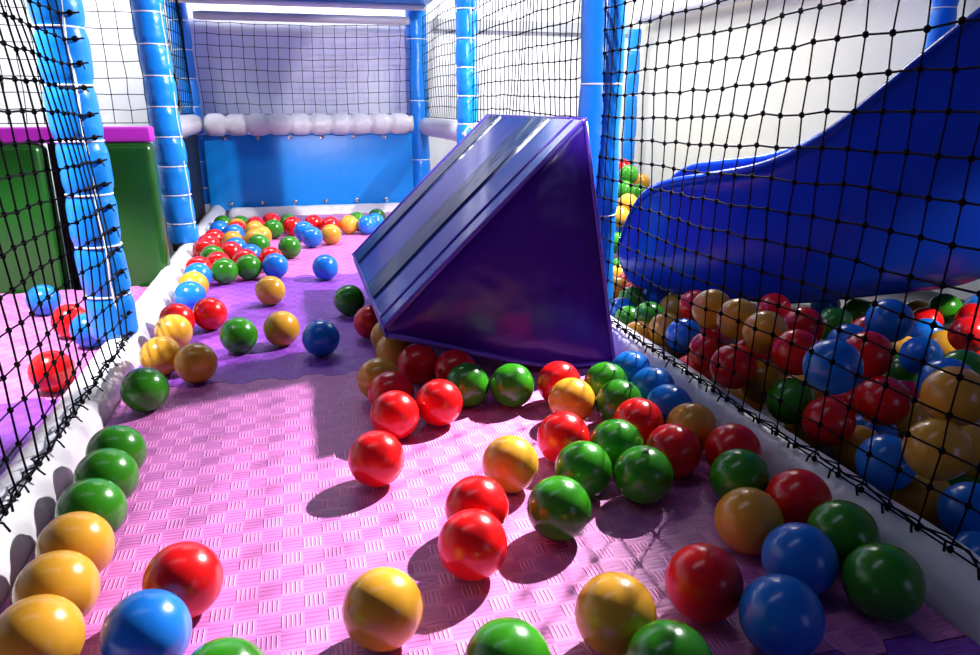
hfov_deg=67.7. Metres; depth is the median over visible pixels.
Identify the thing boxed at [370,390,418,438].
ball
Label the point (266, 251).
ball
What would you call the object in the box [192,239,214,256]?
ball
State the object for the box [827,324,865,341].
ball
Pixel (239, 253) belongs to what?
ball
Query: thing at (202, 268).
ball
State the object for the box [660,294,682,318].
ball
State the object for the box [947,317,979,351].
ball
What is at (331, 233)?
ball
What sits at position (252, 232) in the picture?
ball
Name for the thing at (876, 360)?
ball
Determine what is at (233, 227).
ball
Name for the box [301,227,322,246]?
ball
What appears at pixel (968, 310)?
ball
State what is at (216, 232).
ball
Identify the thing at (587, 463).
ball
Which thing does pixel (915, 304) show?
ball
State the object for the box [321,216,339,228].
ball
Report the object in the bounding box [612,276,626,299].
ball
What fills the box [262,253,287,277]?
ball
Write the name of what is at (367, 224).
ball
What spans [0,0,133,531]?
safety net
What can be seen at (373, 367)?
ball
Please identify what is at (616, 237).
ball
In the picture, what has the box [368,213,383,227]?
ball
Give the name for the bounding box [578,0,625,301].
post
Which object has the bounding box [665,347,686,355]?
ball
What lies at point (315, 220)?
ball
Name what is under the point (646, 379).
ball
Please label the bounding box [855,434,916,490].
ball
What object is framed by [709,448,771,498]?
ball
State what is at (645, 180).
ball
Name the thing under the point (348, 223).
ball
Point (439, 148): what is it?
wall
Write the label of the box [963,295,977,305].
ball
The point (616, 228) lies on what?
ball
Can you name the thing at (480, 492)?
ball
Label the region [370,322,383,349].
ball
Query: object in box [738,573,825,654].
ball
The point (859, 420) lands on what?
ball
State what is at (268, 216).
ball
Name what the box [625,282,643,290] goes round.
ball
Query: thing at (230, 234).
ball
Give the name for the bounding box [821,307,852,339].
ball
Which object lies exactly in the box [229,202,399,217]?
roll
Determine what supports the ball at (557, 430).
on the foam mat at (257, 473)
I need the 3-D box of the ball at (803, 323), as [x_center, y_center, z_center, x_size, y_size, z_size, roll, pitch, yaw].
[0.619,-0.001,1.445,0.080,0.080,0.080,3,17,11]
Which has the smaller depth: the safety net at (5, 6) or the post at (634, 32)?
the safety net at (5, 6)
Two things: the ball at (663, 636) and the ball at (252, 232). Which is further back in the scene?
the ball at (252, 232)
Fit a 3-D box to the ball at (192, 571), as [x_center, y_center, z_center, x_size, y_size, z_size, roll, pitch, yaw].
[-0.325,0.268,0.774,0.080,0.080,0.080,4,17,14]
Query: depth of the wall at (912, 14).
3.18 m
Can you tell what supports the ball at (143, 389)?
on the foam mat at (257, 473)
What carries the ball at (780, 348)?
on the ball at (792, 391)
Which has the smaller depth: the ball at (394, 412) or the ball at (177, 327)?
the ball at (394, 412)
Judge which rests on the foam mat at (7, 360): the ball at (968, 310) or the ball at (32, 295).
the ball at (32, 295)
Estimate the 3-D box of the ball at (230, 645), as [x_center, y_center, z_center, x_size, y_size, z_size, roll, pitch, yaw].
[-0.230,0.311,0.632,0.080,0.080,0.080,3,17,9]
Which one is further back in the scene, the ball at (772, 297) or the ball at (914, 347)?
the ball at (772, 297)
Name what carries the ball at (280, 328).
on the foam mat at (309, 298)
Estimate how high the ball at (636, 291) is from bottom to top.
0.080 m
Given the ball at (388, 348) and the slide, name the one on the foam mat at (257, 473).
the ball at (388, 348)
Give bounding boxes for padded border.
[0,205,227,607]
[611,316,979,644]
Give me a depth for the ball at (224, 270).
2.20 m
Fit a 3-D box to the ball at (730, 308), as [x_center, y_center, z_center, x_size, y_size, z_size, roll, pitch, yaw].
[0.473,-0.016,1.392,0.080,0.080,0.080,2,17,8]
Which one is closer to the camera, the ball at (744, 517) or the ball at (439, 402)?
the ball at (744, 517)
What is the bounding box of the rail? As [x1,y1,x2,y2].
[0,126,154,142]
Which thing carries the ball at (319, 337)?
on the foam mat at (309, 298)
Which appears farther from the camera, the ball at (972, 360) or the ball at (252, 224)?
the ball at (252, 224)
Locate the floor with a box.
[60,219,979,536]
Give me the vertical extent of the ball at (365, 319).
0.080 m
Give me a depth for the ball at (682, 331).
1.60 m
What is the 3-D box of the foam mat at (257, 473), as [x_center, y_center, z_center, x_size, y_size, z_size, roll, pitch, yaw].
[-0.103,0.247,1.083,0.978,0.060,0.954,-4,17,-14]
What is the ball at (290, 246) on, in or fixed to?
on the foam mat at (342, 251)
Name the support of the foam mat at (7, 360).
on the floor
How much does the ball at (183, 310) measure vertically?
0.080 m
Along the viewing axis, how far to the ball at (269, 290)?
1.97 m
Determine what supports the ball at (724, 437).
on the foam mat at (257, 473)
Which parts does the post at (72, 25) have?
lacing cord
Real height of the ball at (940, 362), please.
0.080 m
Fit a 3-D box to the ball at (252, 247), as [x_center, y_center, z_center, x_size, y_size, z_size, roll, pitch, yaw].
[-0.803,-0.240,2.453,0.080,0.080,0.080,1,17,4]
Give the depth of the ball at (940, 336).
1.67 m
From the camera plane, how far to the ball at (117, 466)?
0.96 m
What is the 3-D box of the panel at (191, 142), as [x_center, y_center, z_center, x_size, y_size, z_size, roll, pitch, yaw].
[-1.305,-0.610,3.141,0.020,0.390,0.980,-4,17,-14]
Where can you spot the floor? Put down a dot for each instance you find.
(927, 295)
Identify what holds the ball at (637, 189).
on the ball
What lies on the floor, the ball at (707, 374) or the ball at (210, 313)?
the ball at (707, 374)
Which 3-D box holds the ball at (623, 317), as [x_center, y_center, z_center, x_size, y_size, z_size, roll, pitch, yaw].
[0.366,-0.018,1.927,0.080,0.080,0.080,-10,19,-29]
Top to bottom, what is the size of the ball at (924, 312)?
0.080 m
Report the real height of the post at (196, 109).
1.100 m
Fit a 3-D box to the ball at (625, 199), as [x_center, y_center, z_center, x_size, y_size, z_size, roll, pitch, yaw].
[0.536,-0.480,2.836,0.080,0.080,0.080,4,17,13]
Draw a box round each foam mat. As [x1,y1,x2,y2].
[0,286,148,404]
[0,359,965,654]
[0,398,59,474]
[139,272,487,388]
[212,212,390,279]
[821,635,979,654]
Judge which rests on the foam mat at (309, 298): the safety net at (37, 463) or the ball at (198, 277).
the ball at (198, 277)
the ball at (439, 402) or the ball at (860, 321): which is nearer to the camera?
the ball at (439, 402)
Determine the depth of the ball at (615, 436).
1.05 m
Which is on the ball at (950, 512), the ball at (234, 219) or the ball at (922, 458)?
the ball at (922, 458)
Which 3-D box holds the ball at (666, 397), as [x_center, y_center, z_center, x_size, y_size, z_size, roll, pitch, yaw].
[0.298,0.134,1.217,0.080,0.080,0.080,3,17,10]
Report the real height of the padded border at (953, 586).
0.113 m
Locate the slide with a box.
[617,7,979,303]
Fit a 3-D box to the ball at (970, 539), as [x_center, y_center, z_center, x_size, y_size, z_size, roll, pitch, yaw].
[0.604,0.292,0.901,0.080,0.080,0.080,4,17,11]
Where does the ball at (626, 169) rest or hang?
on the ball at (625, 188)
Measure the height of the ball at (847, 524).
0.080 m
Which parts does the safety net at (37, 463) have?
tie cord, tie cord, tie cord, tie cord, tie cord, tie cord, tie cord, tie cord, tie cord, tie cord, tie cord, tie cord, tie cord, tie cord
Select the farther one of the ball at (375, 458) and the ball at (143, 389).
the ball at (143, 389)
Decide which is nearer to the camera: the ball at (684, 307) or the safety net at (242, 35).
the ball at (684, 307)
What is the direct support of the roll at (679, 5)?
attached to the wall at (912, 14)
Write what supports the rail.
on the pad at (23, 149)
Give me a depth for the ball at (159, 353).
1.44 m
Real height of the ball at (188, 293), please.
0.080 m
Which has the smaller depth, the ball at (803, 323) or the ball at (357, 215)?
the ball at (803, 323)
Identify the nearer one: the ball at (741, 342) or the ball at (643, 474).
the ball at (643, 474)
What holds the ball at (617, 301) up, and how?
on the floor
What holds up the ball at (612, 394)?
on the foam mat at (257, 473)
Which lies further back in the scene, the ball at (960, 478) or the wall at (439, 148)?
the wall at (439, 148)
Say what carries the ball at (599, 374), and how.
on the foam mat at (257, 473)
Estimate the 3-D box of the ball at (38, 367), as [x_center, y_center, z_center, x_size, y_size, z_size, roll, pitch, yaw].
[-0.830,0.083,1.385,0.080,0.080,0.080,3,17,11]
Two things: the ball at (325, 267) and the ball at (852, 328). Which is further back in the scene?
the ball at (325, 267)
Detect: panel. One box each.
[47,143,82,289]
[172,135,205,250]
[203,133,412,210]
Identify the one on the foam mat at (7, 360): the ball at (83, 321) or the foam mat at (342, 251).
the ball at (83, 321)
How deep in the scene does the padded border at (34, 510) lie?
1.12 m
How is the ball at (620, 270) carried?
on the floor
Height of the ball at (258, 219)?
0.080 m
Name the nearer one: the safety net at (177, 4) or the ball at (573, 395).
the ball at (573, 395)
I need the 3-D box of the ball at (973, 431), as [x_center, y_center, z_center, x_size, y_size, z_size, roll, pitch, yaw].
[0.695,0.177,1.058,0.080,0.080,0.080,4,17,12]
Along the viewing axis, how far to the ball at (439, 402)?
1.21 m
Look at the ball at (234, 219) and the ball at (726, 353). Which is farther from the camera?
the ball at (234, 219)
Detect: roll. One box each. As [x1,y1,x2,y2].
[148,114,203,137]
[193,10,409,24]
[204,113,413,135]
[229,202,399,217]
[419,118,476,141]
[634,0,748,24]
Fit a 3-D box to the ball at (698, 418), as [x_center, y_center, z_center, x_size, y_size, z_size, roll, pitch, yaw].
[0.315,0.157,1.141,0.080,0.080,0.080,5,18,17]
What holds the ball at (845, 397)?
on the floor
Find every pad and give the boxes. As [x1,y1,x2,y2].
[0,143,70,293]
[105,142,169,286]
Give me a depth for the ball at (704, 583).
0.74 m
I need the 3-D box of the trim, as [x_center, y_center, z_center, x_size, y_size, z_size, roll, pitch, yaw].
[0.257,-1.721,4.178,1.180,0.055,0.030,-4,17,-14]
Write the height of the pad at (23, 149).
0.480 m
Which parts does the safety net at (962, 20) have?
tie cord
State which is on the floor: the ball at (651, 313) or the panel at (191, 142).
the ball at (651, 313)
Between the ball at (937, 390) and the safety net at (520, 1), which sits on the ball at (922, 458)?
the ball at (937, 390)
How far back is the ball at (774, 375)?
1.29 m
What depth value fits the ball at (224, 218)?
3.08 m
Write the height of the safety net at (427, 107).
0.496 m
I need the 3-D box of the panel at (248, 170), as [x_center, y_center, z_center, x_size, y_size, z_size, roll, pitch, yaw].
[-0.898,-0.793,3.709,1.020,0.370,0.037,-4,17,-14]
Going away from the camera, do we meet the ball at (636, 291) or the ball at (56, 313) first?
the ball at (56, 313)
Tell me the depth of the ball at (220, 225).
2.92 m
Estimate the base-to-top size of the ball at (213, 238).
0.080 m
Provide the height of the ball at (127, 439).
0.080 m
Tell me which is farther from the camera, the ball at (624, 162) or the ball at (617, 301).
the ball at (624, 162)
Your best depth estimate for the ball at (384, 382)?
1.25 m
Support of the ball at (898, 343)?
on the floor
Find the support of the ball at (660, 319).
on the floor
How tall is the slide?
0.988 m
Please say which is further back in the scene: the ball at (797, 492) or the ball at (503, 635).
the ball at (797, 492)
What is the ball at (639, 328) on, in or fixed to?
on the floor
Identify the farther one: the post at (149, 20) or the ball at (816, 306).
the post at (149, 20)
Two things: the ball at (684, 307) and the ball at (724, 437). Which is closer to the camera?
the ball at (724, 437)
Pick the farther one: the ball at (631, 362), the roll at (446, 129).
the roll at (446, 129)
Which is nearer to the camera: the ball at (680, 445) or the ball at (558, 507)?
the ball at (558, 507)
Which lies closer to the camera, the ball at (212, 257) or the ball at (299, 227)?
the ball at (212, 257)
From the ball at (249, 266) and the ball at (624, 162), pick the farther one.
the ball at (624, 162)
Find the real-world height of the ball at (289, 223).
0.080 m
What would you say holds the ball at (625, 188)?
on the ball
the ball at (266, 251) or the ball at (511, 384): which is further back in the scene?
the ball at (266, 251)
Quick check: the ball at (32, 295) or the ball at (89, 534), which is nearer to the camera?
the ball at (89, 534)
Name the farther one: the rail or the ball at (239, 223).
the ball at (239, 223)
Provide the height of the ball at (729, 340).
0.080 m
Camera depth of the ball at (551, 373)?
1.30 m
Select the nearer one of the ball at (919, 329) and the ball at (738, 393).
the ball at (738, 393)
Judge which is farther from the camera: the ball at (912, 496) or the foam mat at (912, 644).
the ball at (912, 496)
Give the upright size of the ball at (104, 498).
0.080 m
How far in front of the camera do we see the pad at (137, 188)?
2.16 m
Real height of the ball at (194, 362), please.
0.080 m
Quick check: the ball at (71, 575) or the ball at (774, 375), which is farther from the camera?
the ball at (774, 375)
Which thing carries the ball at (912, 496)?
on the floor
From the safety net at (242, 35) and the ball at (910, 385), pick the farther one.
the safety net at (242, 35)
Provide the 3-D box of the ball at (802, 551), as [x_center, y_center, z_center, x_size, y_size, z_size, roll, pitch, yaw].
[0.343,0.257,0.810,0.080,0.080,0.080,-9,19,-28]
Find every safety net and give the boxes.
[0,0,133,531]
[0,0,149,123]
[163,0,193,114]
[193,21,410,114]
[422,0,456,119]
[471,0,580,127]
[596,0,979,580]
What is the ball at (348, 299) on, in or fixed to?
on the foam mat at (309, 298)
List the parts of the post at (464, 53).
lacing cord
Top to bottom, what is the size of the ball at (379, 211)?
0.080 m
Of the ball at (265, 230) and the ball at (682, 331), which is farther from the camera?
the ball at (265, 230)
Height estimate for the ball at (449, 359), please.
0.080 m
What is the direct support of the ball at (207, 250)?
on the foam mat at (342, 251)
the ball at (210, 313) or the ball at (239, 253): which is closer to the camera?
the ball at (210, 313)
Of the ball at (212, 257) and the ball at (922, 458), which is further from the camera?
the ball at (212, 257)
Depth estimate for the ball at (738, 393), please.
1.38 m
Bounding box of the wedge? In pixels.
[352,114,614,367]
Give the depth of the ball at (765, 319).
1.29 m
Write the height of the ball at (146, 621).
0.080 m
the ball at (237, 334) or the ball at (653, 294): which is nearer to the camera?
the ball at (237, 334)
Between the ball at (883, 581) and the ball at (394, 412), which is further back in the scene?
the ball at (394, 412)
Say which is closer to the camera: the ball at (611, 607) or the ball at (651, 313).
the ball at (611, 607)
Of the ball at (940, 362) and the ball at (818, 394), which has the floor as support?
the ball at (818, 394)
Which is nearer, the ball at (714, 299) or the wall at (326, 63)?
the ball at (714, 299)
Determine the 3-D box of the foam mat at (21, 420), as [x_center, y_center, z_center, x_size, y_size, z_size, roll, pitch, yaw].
[-1.117,0.325,0.829,0.934,0.060,0.954,-4,17,-14]
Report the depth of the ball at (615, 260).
2.52 m
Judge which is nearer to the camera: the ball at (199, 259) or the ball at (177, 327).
the ball at (177, 327)
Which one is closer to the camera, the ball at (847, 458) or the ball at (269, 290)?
the ball at (847, 458)
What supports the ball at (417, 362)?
on the foam mat at (257, 473)
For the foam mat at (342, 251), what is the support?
on the floor
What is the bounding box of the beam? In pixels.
[169,0,433,10]
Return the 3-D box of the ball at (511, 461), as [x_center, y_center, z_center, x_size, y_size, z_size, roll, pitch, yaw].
[0.029,0.192,1.026,0.080,0.080,0.080,4,17,11]
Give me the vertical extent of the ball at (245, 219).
0.080 m
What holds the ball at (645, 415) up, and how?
on the foam mat at (257, 473)
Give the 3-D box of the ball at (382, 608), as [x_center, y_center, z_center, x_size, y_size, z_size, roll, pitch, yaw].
[-0.107,0.281,0.730,0.080,0.080,0.080,4,17,11]
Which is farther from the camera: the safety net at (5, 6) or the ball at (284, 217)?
the ball at (284, 217)
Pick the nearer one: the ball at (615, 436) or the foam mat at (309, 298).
the ball at (615, 436)
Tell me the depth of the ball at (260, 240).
2.62 m
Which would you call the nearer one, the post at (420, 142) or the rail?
the rail
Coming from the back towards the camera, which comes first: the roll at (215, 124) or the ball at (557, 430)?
the roll at (215, 124)
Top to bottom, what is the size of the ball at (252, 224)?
0.080 m
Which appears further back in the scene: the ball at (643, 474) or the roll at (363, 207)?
the roll at (363, 207)
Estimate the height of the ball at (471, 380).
0.080 m
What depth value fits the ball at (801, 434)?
1.25 m
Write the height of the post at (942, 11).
1.310 m
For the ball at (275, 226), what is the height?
0.080 m
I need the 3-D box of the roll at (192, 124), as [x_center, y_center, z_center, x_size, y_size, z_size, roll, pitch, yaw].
[-1.308,-0.848,3.079,0.090,0.091,1.000,-4,17,-14]
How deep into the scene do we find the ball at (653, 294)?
2.09 m
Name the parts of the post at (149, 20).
lacing cord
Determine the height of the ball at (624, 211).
0.080 m
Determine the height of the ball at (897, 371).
0.080 m
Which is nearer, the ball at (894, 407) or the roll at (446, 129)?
the ball at (894, 407)
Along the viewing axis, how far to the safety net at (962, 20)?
1.03 m
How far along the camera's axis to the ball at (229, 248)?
2.47 m
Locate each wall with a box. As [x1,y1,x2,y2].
[0,0,632,220]
[186,3,408,216]
[632,0,979,299]
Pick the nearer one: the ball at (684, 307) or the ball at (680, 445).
the ball at (680, 445)
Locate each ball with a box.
[0,594,85,654]
[11,550,100,616]
[25,285,61,314]
[27,350,75,391]
[35,511,114,572]
[50,304,84,337]
[54,478,127,533]
[69,312,104,347]
[73,448,138,498]
[85,425,146,468]
[100,589,191,654]
[120,367,169,411]
[139,336,180,374]
[142,541,223,617]
[154,314,192,347]
[158,303,194,327]
[174,281,205,310]
[174,343,217,382]
[178,271,208,293]
[184,262,211,284]
[185,256,211,269]
[191,636,264,654]
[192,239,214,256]
[193,297,226,329]
[197,234,220,246]
[200,245,223,257]
[205,229,223,244]
[206,251,229,263]
[209,221,227,232]
[211,258,237,283]
[214,215,230,223]
[219,317,257,352]
[220,241,241,259]
[221,231,243,243]
[224,224,244,238]
[226,237,246,246]
[228,218,245,225]
[228,221,244,228]
[232,249,256,262]
[233,215,247,222]
[236,254,261,279]
[241,244,261,257]
[244,221,262,233]
[244,229,263,243]
[246,217,264,225]
[248,234,270,249]
[253,225,271,241]
[255,276,285,304]
[258,247,282,262]
[262,213,279,222]
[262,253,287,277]
[263,311,299,345]
[264,219,283,238]
[278,236,300,257]
[280,214,294,231]
[283,216,300,235]
[294,221,312,240]
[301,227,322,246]
[302,320,339,355]
[304,215,321,230]
[312,254,337,279]
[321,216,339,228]
[321,224,340,244]
[334,285,364,314]
[340,215,357,233]
[342,567,422,651]
[348,431,404,486]
[351,212,364,229]
[354,305,377,338]
[357,357,399,397]
[358,215,376,233]
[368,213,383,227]
[368,371,413,405]
[369,209,385,218]
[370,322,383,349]
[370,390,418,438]
[375,336,412,366]
[397,344,437,383]
[415,379,462,425]
[434,349,474,379]
[438,509,506,580]
[445,475,508,525]
[446,363,488,406]
[465,617,550,654]
[482,435,538,492]
[490,363,533,407]
[527,476,590,540]
[537,361,580,401]
[537,411,589,462]
[548,377,594,420]
[554,441,612,498]
[575,572,656,654]
[584,362,627,402]
[590,419,643,472]
[596,379,642,420]
[609,297,633,316]
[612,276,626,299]
[612,351,651,381]
[613,258,619,265]
[613,265,622,276]
[613,398,663,444]
[614,232,620,253]
[614,305,635,324]
[614,445,673,504]
[615,206,628,226]
[615,226,622,232]
[618,180,634,197]
[618,193,636,210]
[618,273,628,282]
[618,286,645,306]
[619,159,630,170]
[619,165,638,182]
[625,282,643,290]
[625,619,712,654]
[627,321,652,341]
[631,366,674,398]
[633,173,649,187]
[633,301,664,323]
[634,184,644,197]
[643,289,667,304]
[645,423,700,478]
[646,384,692,423]
[648,313,678,346]
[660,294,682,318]
[665,318,701,353]
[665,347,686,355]
[665,402,717,451]
[665,543,743,622]
[678,355,711,379]
[679,290,701,321]
[689,331,728,370]
[692,289,730,328]
[700,327,731,343]
[704,423,761,466]
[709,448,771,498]
[710,344,757,388]
[714,487,783,554]
[716,298,758,339]
[724,388,765,411]
[737,340,772,360]
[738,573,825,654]
[741,359,783,402]
[742,311,788,354]
[758,293,790,317]
[761,522,838,595]
[766,378,815,424]
[766,468,832,523]
[771,329,818,375]
[784,307,824,340]
[784,423,824,449]
[786,375,823,398]
[802,339,863,394]
[802,396,855,446]
[806,500,880,569]
[810,300,840,312]
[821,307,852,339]
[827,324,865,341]
[832,385,859,414]
[832,425,878,473]
[841,542,926,621]
[842,298,871,320]
[846,331,894,377]
[851,316,866,329]
[855,376,910,425]
[855,413,897,436]
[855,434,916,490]
[865,299,913,341]
[885,354,916,381]
[891,336,912,352]
[891,474,950,524]
[895,396,930,438]
[898,336,943,374]
[899,380,919,398]
[902,418,973,480]
[905,299,927,311]
[908,318,942,336]
[913,307,943,326]
[916,358,972,394]
[920,366,979,425]
[927,293,962,324]
[928,330,955,354]
[937,482,979,535]
[941,350,979,374]
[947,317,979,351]
[947,476,979,484]
[953,531,979,555]
[954,303,979,320]
[960,423,979,477]
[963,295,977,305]
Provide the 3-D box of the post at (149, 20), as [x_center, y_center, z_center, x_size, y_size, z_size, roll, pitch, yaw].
[-1.130,-0.838,2.494,0.142,1.100,0.104,-4,17,-14]
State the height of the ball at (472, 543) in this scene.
0.080 m
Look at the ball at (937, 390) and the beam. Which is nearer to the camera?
the ball at (937, 390)
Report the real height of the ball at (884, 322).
0.080 m
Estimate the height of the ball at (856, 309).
0.080 m
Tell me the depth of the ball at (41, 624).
0.66 m
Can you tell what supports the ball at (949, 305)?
on the floor
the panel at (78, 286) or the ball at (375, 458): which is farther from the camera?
the panel at (78, 286)
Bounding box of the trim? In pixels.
[433,18,629,34]
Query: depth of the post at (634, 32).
4.12 m
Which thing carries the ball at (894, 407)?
on the ball at (847, 458)
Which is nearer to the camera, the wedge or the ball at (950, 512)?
the ball at (950, 512)
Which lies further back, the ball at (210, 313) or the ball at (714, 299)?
the ball at (210, 313)
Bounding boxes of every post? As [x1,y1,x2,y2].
[26,0,138,339]
[129,0,198,243]
[164,0,209,203]
[405,6,429,188]
[455,0,477,143]
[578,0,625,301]
[623,29,641,165]
[924,0,958,49]
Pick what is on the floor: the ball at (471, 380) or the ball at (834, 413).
the ball at (834, 413)
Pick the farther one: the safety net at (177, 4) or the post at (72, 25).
the safety net at (177, 4)
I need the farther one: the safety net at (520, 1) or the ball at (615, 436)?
the safety net at (520, 1)
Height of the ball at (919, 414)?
0.080 m
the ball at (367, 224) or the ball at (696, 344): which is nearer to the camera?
the ball at (696, 344)
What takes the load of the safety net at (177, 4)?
attached to the post at (196, 109)
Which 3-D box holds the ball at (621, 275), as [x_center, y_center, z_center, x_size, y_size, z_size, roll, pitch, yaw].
[0.436,-0.137,2.318,0.080,0.080,0.080,1,17,4]
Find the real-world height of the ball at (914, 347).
0.080 m
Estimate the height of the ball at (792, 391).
0.080 m
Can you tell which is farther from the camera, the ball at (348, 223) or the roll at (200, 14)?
the roll at (200, 14)
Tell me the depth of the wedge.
1.44 m
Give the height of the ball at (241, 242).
0.080 m
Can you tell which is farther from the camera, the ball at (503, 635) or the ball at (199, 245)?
the ball at (199, 245)
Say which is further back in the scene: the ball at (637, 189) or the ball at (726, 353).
the ball at (637, 189)

